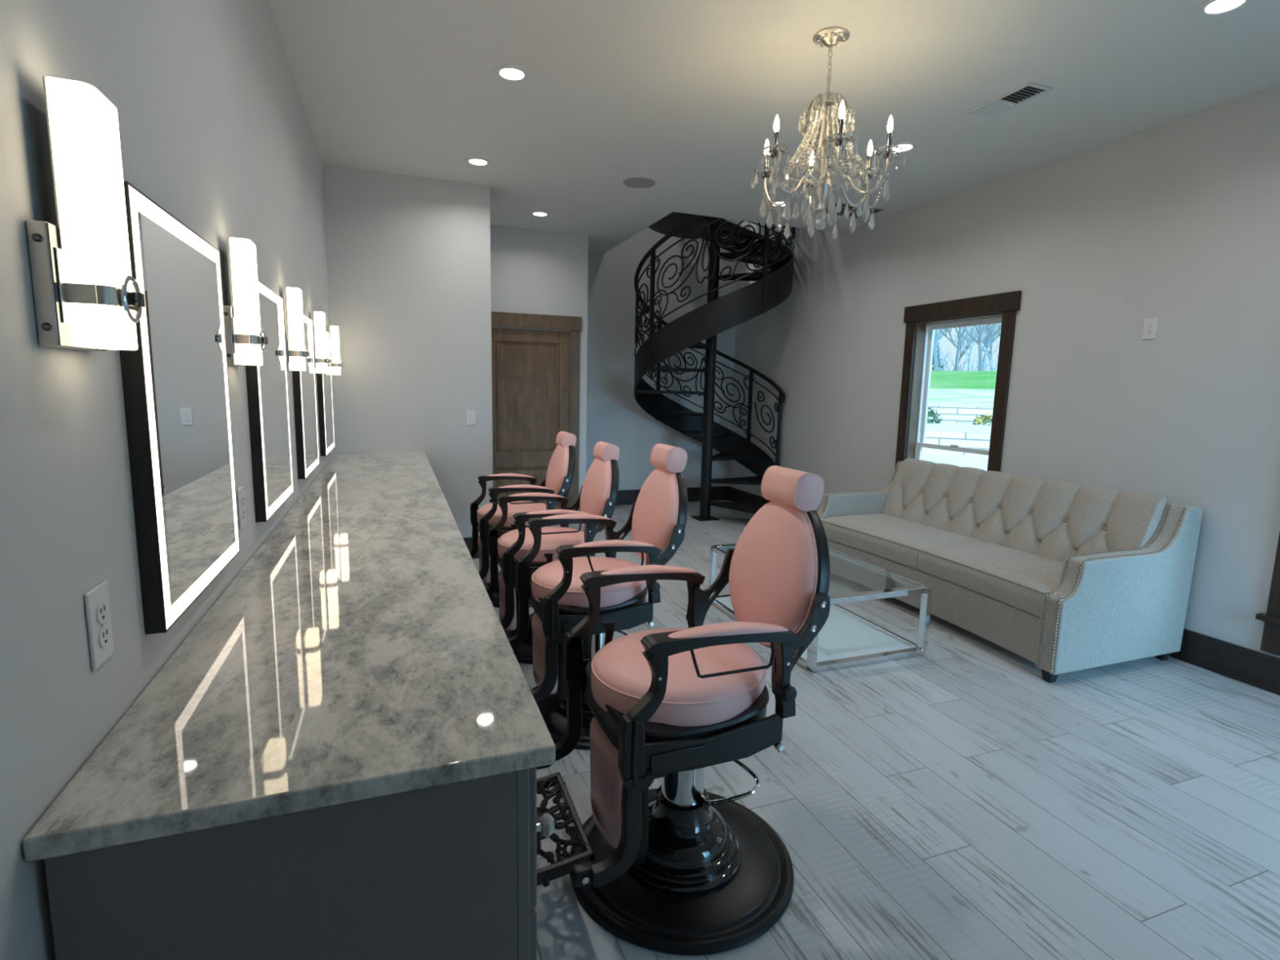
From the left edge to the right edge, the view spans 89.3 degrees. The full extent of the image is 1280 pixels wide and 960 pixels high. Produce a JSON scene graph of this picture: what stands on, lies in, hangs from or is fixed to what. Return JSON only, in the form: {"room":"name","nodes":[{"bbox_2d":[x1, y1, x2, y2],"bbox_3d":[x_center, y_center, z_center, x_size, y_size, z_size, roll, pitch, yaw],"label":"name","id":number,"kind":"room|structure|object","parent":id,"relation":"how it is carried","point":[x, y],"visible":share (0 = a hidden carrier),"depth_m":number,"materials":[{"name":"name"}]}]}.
{"room":"salon","nodes":[
{"label":"salon","id":0,"kind":"room"},
{"bbox_2d":[0,0,335,959],"bbox_3d":[-1.203,-0.311,1.700,0.160,3.032,7.280,-2,9,-21],"label":"wall","id":1,"kind":"structure","parent":0,"point":[215,130],"depth_m":1.02,"materials":[{"name":"paint"}]},
{"bbox_2d":[25,76,145,351],"bbox_3d":[-0.775,-0.362,0.922,0.098,0.348,0.159,-2,9,-21],"label":"wall sconce","id":2,"kind":"object","parent":1,"relation":"attached to","point":[85,299],"visible":1,"depth_m":0.88,"materials":[{"name":"silver metal"}]},
{"bbox_2d":[84,580,114,671],"bbox_3d":[-0.834,0.224,1.003,0.009,0.122,0.074,-2,9,-21],"label":"wall outlet","id":3,"kind":"object","parent":1,"relation":"attached to","point":[97,606],"visible":1,"depth_m":0.99,"materials":[{"name":"white plastic"}]},
{"bbox_2d":[96,600,107,623],"bbox_3d":[-0.831,0.205,1.001,0.003,0.034,0.034,-2,9,-21],"label":"receptacle","id":4,"kind":"object","parent":3,"relation":"attached to","point":[101,606],"depth_m":1.00,"materials":[{"name":"white"}]},
{"bbox_2d":[98,625,110,648],"bbox_3d":[-0.832,0.243,1.007,0.003,0.034,0.034,-2,9,-21],"label":"receptacle","id":5,"kind":"object","parent":3,"relation":"attached to","point":[104,630],"depth_m":1.00,"materials":[{"name":"white"}]},
{"bbox_2d":[120,181,239,634],"bbox_3d":[-0.990,-0.152,1.422,0.032,0.790,0.619,-2,9,-21],"label":"mirror","id":6,"kind":"object","parent":1,"relation":"attached to","point":[175,383],"visible":0.96,"depth_m":1.29,"materials":[{"name":"black mirror"}]},
{"bbox_2d":[236,485,246,529],"bbox_3d":[-1.188,0.082,1.938,0.009,0.122,0.074,-2,9,-21],"label":"wall outlet","id":7,"kind":"object","parent":1,"relation":"attached to","point":[240,491],"visible":1,"depth_m":1.92,"materials":[{"name":"white plastic"}]},
{"bbox_2d":[240,495,244,506],"bbox_3d":[-1.186,0.063,1.936,0.003,0.034,0.034,-2,9,-21],"label":"receptacle","id":8,"kind":"object","parent":7,"relation":"attached to","point":[242,497],"depth_m":1.93,"materials":[{"name":"white"}]},
{"bbox_2d":[241,507,245,519],"bbox_3d":[-1.187,0.101,1.942,0.003,0.034,0.034,-2,9,-21],"label":"receptacle","id":9,"kind":"object","parent":7,"relation":"attached to","point":[243,509],"depth_m":1.94,"materials":[{"name":"white"}]},
{"bbox_2d":[222,237,268,365],"bbox_3d":[-1.133,-0.506,1.866,0.098,0.348,0.159,-2,9,-21],"label":"wall sconce","id":10,"kind":"object","parent":1,"relation":"attached to","point":[246,342],"visible":0.98,"depth_m":1.82,"materials":[{"name":"silver metal"}]},
{"bbox_2d":[245,280,293,522],"bbox_3d":[-1.349,-0.295,2.368,0.032,0.790,0.619,-2,9,-21],"label":"mirror","id":11,"kind":"object","parent":1,"relation":"attached to","point":[267,383],"visible":0.79,"depth_m":2.28,"materials":[{"name":"black mirror"}]},
{"bbox_2d":[284,287,310,371],"bbox_3d":[-1.491,-0.649,2.811,0.098,0.348,0.159,-2,9,-21],"label":"wall sconce","id":12,"kind":"object","parent":1,"relation":"attached to","point":[296,354],"visible":0.88,"depth_m":2.77,"materials":[{"name":"silver metal"}]},
{"bbox_2d":[292,313,319,479],"bbox_3d":[-1.707,-0.438,3.309,0.032,0.790,0.619,-2,9,-21],"label":"mirror","id":13,"kind":"object","parent":1,"relation":"attached to","point":[304,381],"visible":0.79,"depth_m":3.22,"materials":[{"name":"black mirror"}]},
{"bbox_2d":[313,311,330,373],"bbox_3d":[-1.850,-0.792,3.755,0.098,0.348,0.159,-2,9,-21],"label":"wall sconce","id":14,"kind":"object","parent":1,"relation":"attached to","point":[322,361],"visible":0.82,"depth_m":3.71,"materials":[{"name":"silver metal"}]},
{"bbox_2d":[316,330,334,456],"bbox_3d":[-2.067,-0.582,4.258,0.032,0.790,0.619,-2,9,-21],"label":"mirror","id":15,"kind":"object","parent":1,"relation":"attached to","point":[324,384],"visible":0.67,"depth_m":4.12,"materials":[{"name":"black mirror"}]},
{"bbox_2d":[329,325,343,375],"bbox_3d":[-2.208,-0.935,4.699,0.098,0.348,0.159,-2,9,-21],"label":"wall sconce","id":16,"kind":"object","parent":1,"relation":"attached to","point":[336,365],"visible":0.8,"depth_m":4.66,"materials":[{"name":"silver metal"}]},
{"bbox_2d":[322,164,493,537],"bbox_3d":[-1.817,-0.832,5.234,1.200,3.032,0.160,-2,9,-21],"label":"wall","id":17,"kind":"structure","parent":0,"point":[408,257],"depth_m":5.10,"materials":[{"name":"paint"}]},
{"bbox_2d":[466,409,475,425],"bbox_3d":[-1.395,-0.515,5.350,0.074,0.122,0.009,-2,9,-21],"label":"light switch","id":18,"kind":"object","parent":17,"relation":"attached to","point":[470,414],"visible":1,"depth_m":5.35,"materials":[{"name":"white plastic"}]},
{"bbox_2d":[463,537,479,558],"bbox_3d":[-1.508,0.580,5.469,0.540,0.185,0.018,-2,9,-21],"label":"baseboard","id":19,"kind":"structure","parent":17,"relation":"attached to","point":[468,542],"depth_m":5.48,"materials":[{"name":"brown wood"}]},
{"bbox_2d":[489,225,588,511],"bbox_3d":[-1.159,-1.051,6.866,1.190,3.032,0.160,-2,9,-21],"label":"wall","id":20,"kind":"structure","parent":0,"point":[533,272],"depth_m":6.69,"materials":[{"name":"paint"}]},
{"bbox_2d":[491,311,582,511],"bbox_3d":[-1.175,-0.626,6.847,1.120,2.195,0.098,-2,9,-21],"label":"door","id":21,"kind":"structure","parent":20,"relation":"in","point":[531,368],"depth_m":6.83,"materials":[{"name":"brown wood"}]},
{"bbox_2d":[586,217,739,490],"bbox_3d":[0.184,-2.484,8.011,2.212,5.600,0.160,-2,9,-21],"label":"wall","id":22,"kind":"structure","parent":0,"point":[614,416],"depth_m":8.00,"materials":[{"name":"paint"}]},
{"bbox_2d":[615,486,728,505],"bbox_3d":[0.148,0.208,8.310,2.194,0.185,0.018,-2,9,-21],"label":"baseboard","id":23,"kind":"structure","parent":22,"relation":"attached to","point":[717,493],"depth_m":8.50,"materials":[{"name":"brown wood"}]},
{"bbox_2d":[268,0,1279,253],"bbox_3d":[0.721,-2.168,3.197,4.922,0.300,9.540,-2,9,-21],"label":"ceiling","id":24,"kind":"structure","parent":0,"point":[686,97],"depth_m":3.35,"materials":[{"name":"paint"}]},
{"bbox_2d":[464,156,491,166],"bbox_3d":[-1.147,-2.252,4.592,0.184,0.008,0.184,-2,9,-21],"label":"recessed light","id":25,"kind":"object","parent":24,"relation":"in","point":[474,161],"visible":1,"depth_m":4.58,"materials":[{"name":"white plastic"}]},
{"bbox_2d":[493,64,530,82],"bbox_3d":[-0.647,-2.052,3.278,0.184,0.008,0.184,-2,9,-21],"label":"recessed light","id":26,"kind":"object","parent":24,"relation":"in","point":[508,73],"visible":1,"depth_m":3.27,"materials":[{"name":"white plastic"}]},
{"bbox_2d":[529,210,550,217],"bbox_3d":[-0.918,-2.443,5.957,0.184,0.008,0.184,-2,9,-21],"label":"recessed light","id":27,"kind":"object","parent":24,"relation":"in","point":[537,213],"visible":1,"depth_m":5.94,"materials":[{"name":"white plastic"}]},
{"bbox_2d":[622,177,655,187],"bbox_3d":[-0.006,-2.285,4.988,0.248,0.006,0.248,-2,9,-21],"label":"ceiling speaker","id":28,"kind":"object","parent":24,"relation":"attached to","point":[636,182],"visible":1,"depth_m":4.97,"materials":[{"name":"grey"}]},
{"bbox_2d":[768,200,791,207],"bbox_3d":[1.179,-2.326,5.464,0.184,0.008,0.184,-2,9,-21],"label":"recessed light","id":29,"kind":"object","parent":24,"relation":"in","point":[780,201],"visible":0.43,"depth_m":5.42,"materials":[{"name":"white plastic"}]},
{"bbox_2d":[750,26,905,239],"bbox_3d":[0.840,-1.561,2.934,0.706,0.820,0.648,-2,9,-21],"label":"crystal chandelier","id":30,"kind":"object","parent":24,"relation":"hanging from","point":[834,132],"visible":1,"depth_m":2.88,"materials":[{"name":"silver metal"}]},
{"bbox_2d":[813,201,888,219],"bbox_3d":[1.812,-2.336,5.627,0.540,0.009,0.370,-2,9,-21],"label":"ceiling vent","id":31,"kind":"object","parent":24,"relation":"in","point":[877,210],"visible":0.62,"depth_m":5.60,"materials":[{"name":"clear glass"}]},
{"bbox_2d":[891,142,917,152],"bbox_3d":[1.678,-2.127,4.150,0.184,0.008,0.184,-2,9,-21],"label":"recessed light","id":32,"kind":"object","parent":24,"relation":"in","point":[908,146],"visible":0.57,"depth_m":4.12,"materials":[{"name":"white plastic"}]},
{"bbox_2d":[965,82,1052,118],"bbox_3d":[1.961,-2.018,3.463,0.164,0.016,0.390,-2,9,-21],"label":"ceiling vent","id":33,"kind":"object","parent":24,"relation":"in","point":[1028,91],"visible":1,"depth_m":3.44,"materials":[{"name":"white metal"}]},
{"bbox_2d":[1195,0,1253,17],"bbox_3d":[2.320,-1.886,2.571,0.184,0.008,0.184,-2,9,-21],"label":"recessed light","id":34,"kind":"object","parent":24,"relation":"in","point":[1208,8],"visible":1,"depth_m":2.59,"materials":[{"name":"white plastic"}]},
{"bbox_2d":[472,499,1279,959],"bbox_3d":[0.651,1.031,3.655,4.922,0.100,9.540,-2,9,-21],"label":"floor","id":35,"kind":"structure","parent":0,"point":[953,801],"depth_m":2.36,"materials":[{"name":"grey wood"}]},
{"bbox_2d":[44,767,555,959],"bbox_3d":[-0.602,0.828,1.411,0.669,0.886,0.913,-2,9,-21],"label":"vanity cabinet","id":36,"kind":"object","parent":35,"relation":"on","point":[448,871],"visible":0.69,"depth_m":0.94,"materials":[{"name":"grey wood"}]},
{"bbox_2d":[22,451,555,862],"bbox_3d":[-1.246,0.118,3.026,0.658,0.032,4.594,-2,9,-21],"label":"countertop","id":37,"kind":"structure","parent":36,"relation":"on","point":[362,651],"depth_m":1.18,"materials":[{"name":"grey stone"}]},
{"bbox_2d":[469,431,576,607],"bbox_3d":[-0.937,0.239,4.542,0.958,1.146,0.700,-2,9,-21],"label":"barber chair","id":38,"kind":"object","parent":35,"relation":"on","point":[557,480],"visible":0.41,"depth_m":4.46,"materials":[{"name":"black metal"}]},
{"bbox_2d":[476,501,546,526],"bbox_3d":[-0.877,0.234,4.564,0.524,0.131,0.500,-2,9,-21],"label":"seat cushion","id":39,"kind":"object","parent":38,"relation":"on","point":[514,508],"depth_m":4.42,"materials":[{"name":"pink leather"}]},
{"bbox_2d":[485,441,619,664],"bbox_3d":[-0.605,0.367,3.683,0.958,1.152,0.700,-2,9,-21],"label":"barber chair","id":40,"kind":"object","parent":35,"relation":"on","point":[598,493],"visible":0.49,"depth_m":3.60,"materials":[{"name":"black metal"}]},
{"bbox_2d":[497,526,584,561],"bbox_3d":[-0.545,0.360,3.704,0.524,0.131,0.500,-2,9,-21],"label":"seat cushion","id":41,"kind":"object","parent":40,"relation":"on","point":[549,542],"depth_m":3.56,"materials":[{"name":"pink leather"}]},
{"bbox_2d":[507,443,688,750],"bbox_3d":[-0.280,0.457,2.879,0.958,1.216,0.700,-2,9,-21],"label":"barber chair","id":42,"kind":"object","parent":35,"relation":"on","point":[657,520],"visible":0.66,"depth_m":2.78,"materials":[{"name":"black metal"}]},
{"bbox_2d":[531,556,648,607],"bbox_3d":[-0.220,0.447,2.901,0.524,0.131,0.500,-2,9,-21],"label":"seat cushion","id":43,"kind":"object","parent":42,"relation":"on","point":[547,577],"depth_m":2.74,"materials":[{"name":"pink leather"}]},
{"bbox_2d":[536,465,830,955],"bbox_3d":[0.055,0.591,1.925,0.958,1.236,0.700,-2,9,-21],"label":"barber chair","id":44,"kind":"object","parent":35,"relation":"on","point":[678,867],"visible":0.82,"depth_m":1.84,"materials":[{"name":"black"}]},
{"bbox_2d":[591,627,765,726],"bbox_3d":[0.115,0.571,1.945,0.524,0.131,0.500,-2,9,-21],"label":"seat cushion","id":45,"kind":"object","parent":44,"relation":"on","point":[621,675],"depth_m":1.78,"materials":[{"name":"pink leather"}]},
{"bbox_2d":[693,791,710,810],"bbox_3d":[0.184,0.960,1.944,0.032,0.035,0.053,-4,10,-32],"label":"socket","id":46,"kind":"object","parent":44,"relation":"attached to","point":[700,801],"depth_m":1.94,"materials":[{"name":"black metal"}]},
{"bbox_2d":[634,211,795,520],"bbox_3d":[0.772,-1.819,7.091,1.765,4.570,1.725,-2,9,-21],"label":"spiral staircase","id":47,"kind":"structure","parent":35,"relation":"on","point":[773,287],"depth_m":7.02,"materials":[{"name":"black metal"}]},
{"bbox_2d":[708,543,932,672],"bbox_3d":[1.058,0.725,4.090,0.783,0.400,1.215,-2,9,-21],"label":"coffee table","id":48,"kind":"object","parent":35,"relation":"on","point":[846,638],"visible":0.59,"depth_m":3.71,"materials":[{"name":"silver metal"}]},
{"bbox_2d":[715,596,915,662],"bbox_3d":[1.055,0.895,4.115,0.727,0.012,1.123,-2,9,-21],"label":"shelf","id":49,"kind":"object","parent":48,"relation":"attached to","point":[845,634],"depth_m":3.82,"materials":[{"name":"clear glass"}]},
{"bbox_2d":[816,457,1203,683],"bbox_3d":[2.214,0.428,4.449,1.024,0.935,2.200,-2,9,-21],"label":"tufted sofa","id":50,"kind":"object","parent":35,"relation":"on","point":[1062,576],"visible":0.95,"depth_m":3.85,"materials":[{"name":"beige fabric"}]},
{"bbox_2d":[820,513,980,568],"bbox_3d":[1.885,0.428,4.831,0.629,0.172,1.025,-2,9,-21],"label":"seat cushion","id":51,"kind":"object","parent":50,"relation":"on","point":[888,538],"depth_m":4.70,"materials":[{"name":"beige fabric"}]},
{"bbox_2d":[916,542,1063,616],"bbox_3d":[2.230,0.567,3.920,0.629,0.172,0.935,-2,9,-21],"label":"seat cushion","id":52,"kind":"object","parent":50,"relation":"on","point":[1007,575],"depth_m":3.85,"materials":[{"name":"beige fabric"}]},
{"bbox_2d":[728,84,1279,657],"bbox_3d":[2.913,-1.872,4.160,0.160,5.600,9.380,-2,9,-21],"label":"wall","id":53,"kind":"structure","parent":0,"point":[1176,222],"depth_m":4.04,"materials":[{"name":"paint"}]},
{"bbox_2d":[894,290,1022,471],"bbox_3d":[2.526,-0.421,5.240,0.195,2.005,1.115,-2,9,-21],"label":"window","id":54,"kind":"structure","parent":53,"relation":"in","point":[1006,304],"depth_m":5.30,"materials":[{"name":"brown wood"}]},
{"bbox_2d":[727,486,1279,695],"bbox_3d":[2.800,0.821,4.439,0.018,0.185,9.220,-2,9,-21],"label":"baseboard","id":55,"kind":"structure","parent":53,"relation":"attached to","point":[1253,668],"depth_m":3.49,"materials":[{"name":"brown wood"}]},
{"bbox_2d":[1142,317,1158,339],"bbox_3d":[2.989,-0.886,3.801,0.009,0.122,0.074,-2,9,-21],"label":"wall outlet","id":56,"kind":"object","parent":53,"relation":"attached to","point":[1149,330],"visible":1,"depth_m":3.80,"materials":[{"name":"white plastic"}]},
{"bbox_2d":[1146,328,1152,335],"bbox_3d":[2.986,-0.867,3.803,0.003,0.034,0.034,-2,9,-21],"label":"receptacle","id":57,"kind":"object","parent":56,"relation":"attached to","point":[1148,331],"depth_m":3.80,"materials":[{"name":"white"}]},
{"bbox_2d":[1146,322,1153,328],"bbox_3d":[2.987,-0.905,3.798,0.003,0.034,0.034,-2,9,-21],"label":"receptacle","id":58,"kind":"object","parent":56,"relation":"attached to","point":[1149,325],"depth_m":3.80,"materials":[{"name":"white"}]},
{"bbox_2d":[1255,531,1279,656],"bbox_3d":[3.491,-0.035,2.697,0.195,2.005,1.210,-2,9,-21],"label":"window","id":59,"kind":"structure","parent":53,"relation":"in","point":[1270,642],"depth_m":3.29,"materials":[{"name":"brown wood"}]},
{"label":"outside","id":60,"kind":"structure","parent":0,"visible":0},
{"bbox_2d":[928,388,995,407],"bbox_3d":[13.859,-3.795,31.037,80.000,1.250,13.600,5,9,23],"label":"slope","id":61,"kind":"structure","parent":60,"point":[937,397],"depth_m":29.38,"materials":[{"name":"white"}]},
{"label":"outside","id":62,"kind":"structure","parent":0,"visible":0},
{"bbox_2d":[929,370,996,389],"bbox_3d":[36.502,-11.468,81.464,184.211,3.100,183.470,-2,9,-21],"label":"slope","id":63,"kind":"structure","parent":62,"point":[964,380],"depth_m":42.09,"materials":[{"name":"green plant"}]},
{"bbox_2d":[933,329,937,370],"bbox_3d":[22.721,-13.365,52.626,5.946,9.484,4.660,-3,9,-27],"label":"bare tree","id":64,"kind":"object","parent":63,"relation":"on","point":[935,349],"visible":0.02,"depth_m":52.06,"materials":[{"name":"grey plant"}]},
{"bbox_2d":[931,351,943,370],"bbox_3d":[24.134,-12.340,57.073,5.117,5.616,4.939,5,9,23],"label":"cedar tree","id":65,"kind":"object","parent":63,"relation":"on","point":[941,366],"visible":0.02,"depth_m":56.08,"materials":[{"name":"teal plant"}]},
{"bbox_2d":[938,326,966,370],"bbox_3d":[29.625,-13.846,60.033,5.823,8.669,3.662,-1,8,-12],"label":"bare tree","id":66,"kind":"object","parent":63,"relation":"on","point":[960,336],"visible":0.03,"depth_m":60.33,"materials":[{"name":"grey plant"}]},
{"bbox_2d":[931,323,1001,371],"bbox_3d":[36.914,-17.236,73.698,45.435,11.019,44.612,-2,9,-21],"label":"treeline","id":67,"kind":"object","parent":63,"relation":"on","point":[989,344],"visible":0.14,"depth_m":74.84,"materials":[{"name":"grey"}]},
{"bbox_2d":[962,323,1001,370],"bbox_3d":[27.833,-12.354,53.606,6.335,7.419,3.876,-1,8,-13],"label":"bare tree","id":68,"kind":"object","parent":63,"relation":"on","point":[980,331],"visible":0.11,"depth_m":52.90,"materials":[{"name":"grey plant"}]},
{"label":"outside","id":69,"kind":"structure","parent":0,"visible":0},
{"bbox_2d":[921,453,988,471],"bbox_3d":[4.827,0.279,11.121,60.000,0.150,16.000,5,9,23],"label":"patio","id":70,"kind":"structure","parent":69,"point":[972,461],"depth_m":16.62,"materials":[{"name":"concrete"}]},
{"bbox_2d":[922,430,991,456],"bbox_3d":[8.159,-1.021,18.507,60.000,0.770,0.400,5,9,23],"label":"wall","id":71,"kind":"structure","parent":70,"relation":"on","point":[981,441],"depth_m":18.00,"materials":[{"name":"stone"}]},
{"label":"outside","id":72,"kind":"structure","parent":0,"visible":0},
{"bbox_2d":[926,422,991,433],"bbox_3d":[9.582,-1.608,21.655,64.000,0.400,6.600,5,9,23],"label":"terrace","id":73,"kind":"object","parent":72,"point":[953,427],"visible":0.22,"depth_m":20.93,"materials":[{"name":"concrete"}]},
{"bbox_2d":[926,406,942,423],"bbox_3d":[10.402,-2.407,23.934,1.421,0.699,1.510,5,9,23],"label":"shrub","id":74,"kind":"object","parent":73,"relation":"on","point":[931,413],"visible":0.29,"depth_m":23.58,"materials":[{"name":"green plant"}]},
{"bbox_2d":[927,404,993,424],"bbox_3d":[11.007,-2.339,24.782,64.000,1.020,0.400,5,9,23],"label":"wall","id":75,"kind":"structure","parent":73,"relation":"on","point":[949,414],"depth_m":24.14,"materials":[{"name":"stone"}]},
{"bbox_2d":[973,414,992,426],"bbox_3d":[12.247,-2.116,22.933,0.839,0.432,0.907,5,9,23],"label":"shrub","id":76,"kind":"object","parent":73,"relation":"on","point":[987,417],"visible":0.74,"depth_m":22.90,"materials":[{"name":"green plant"}]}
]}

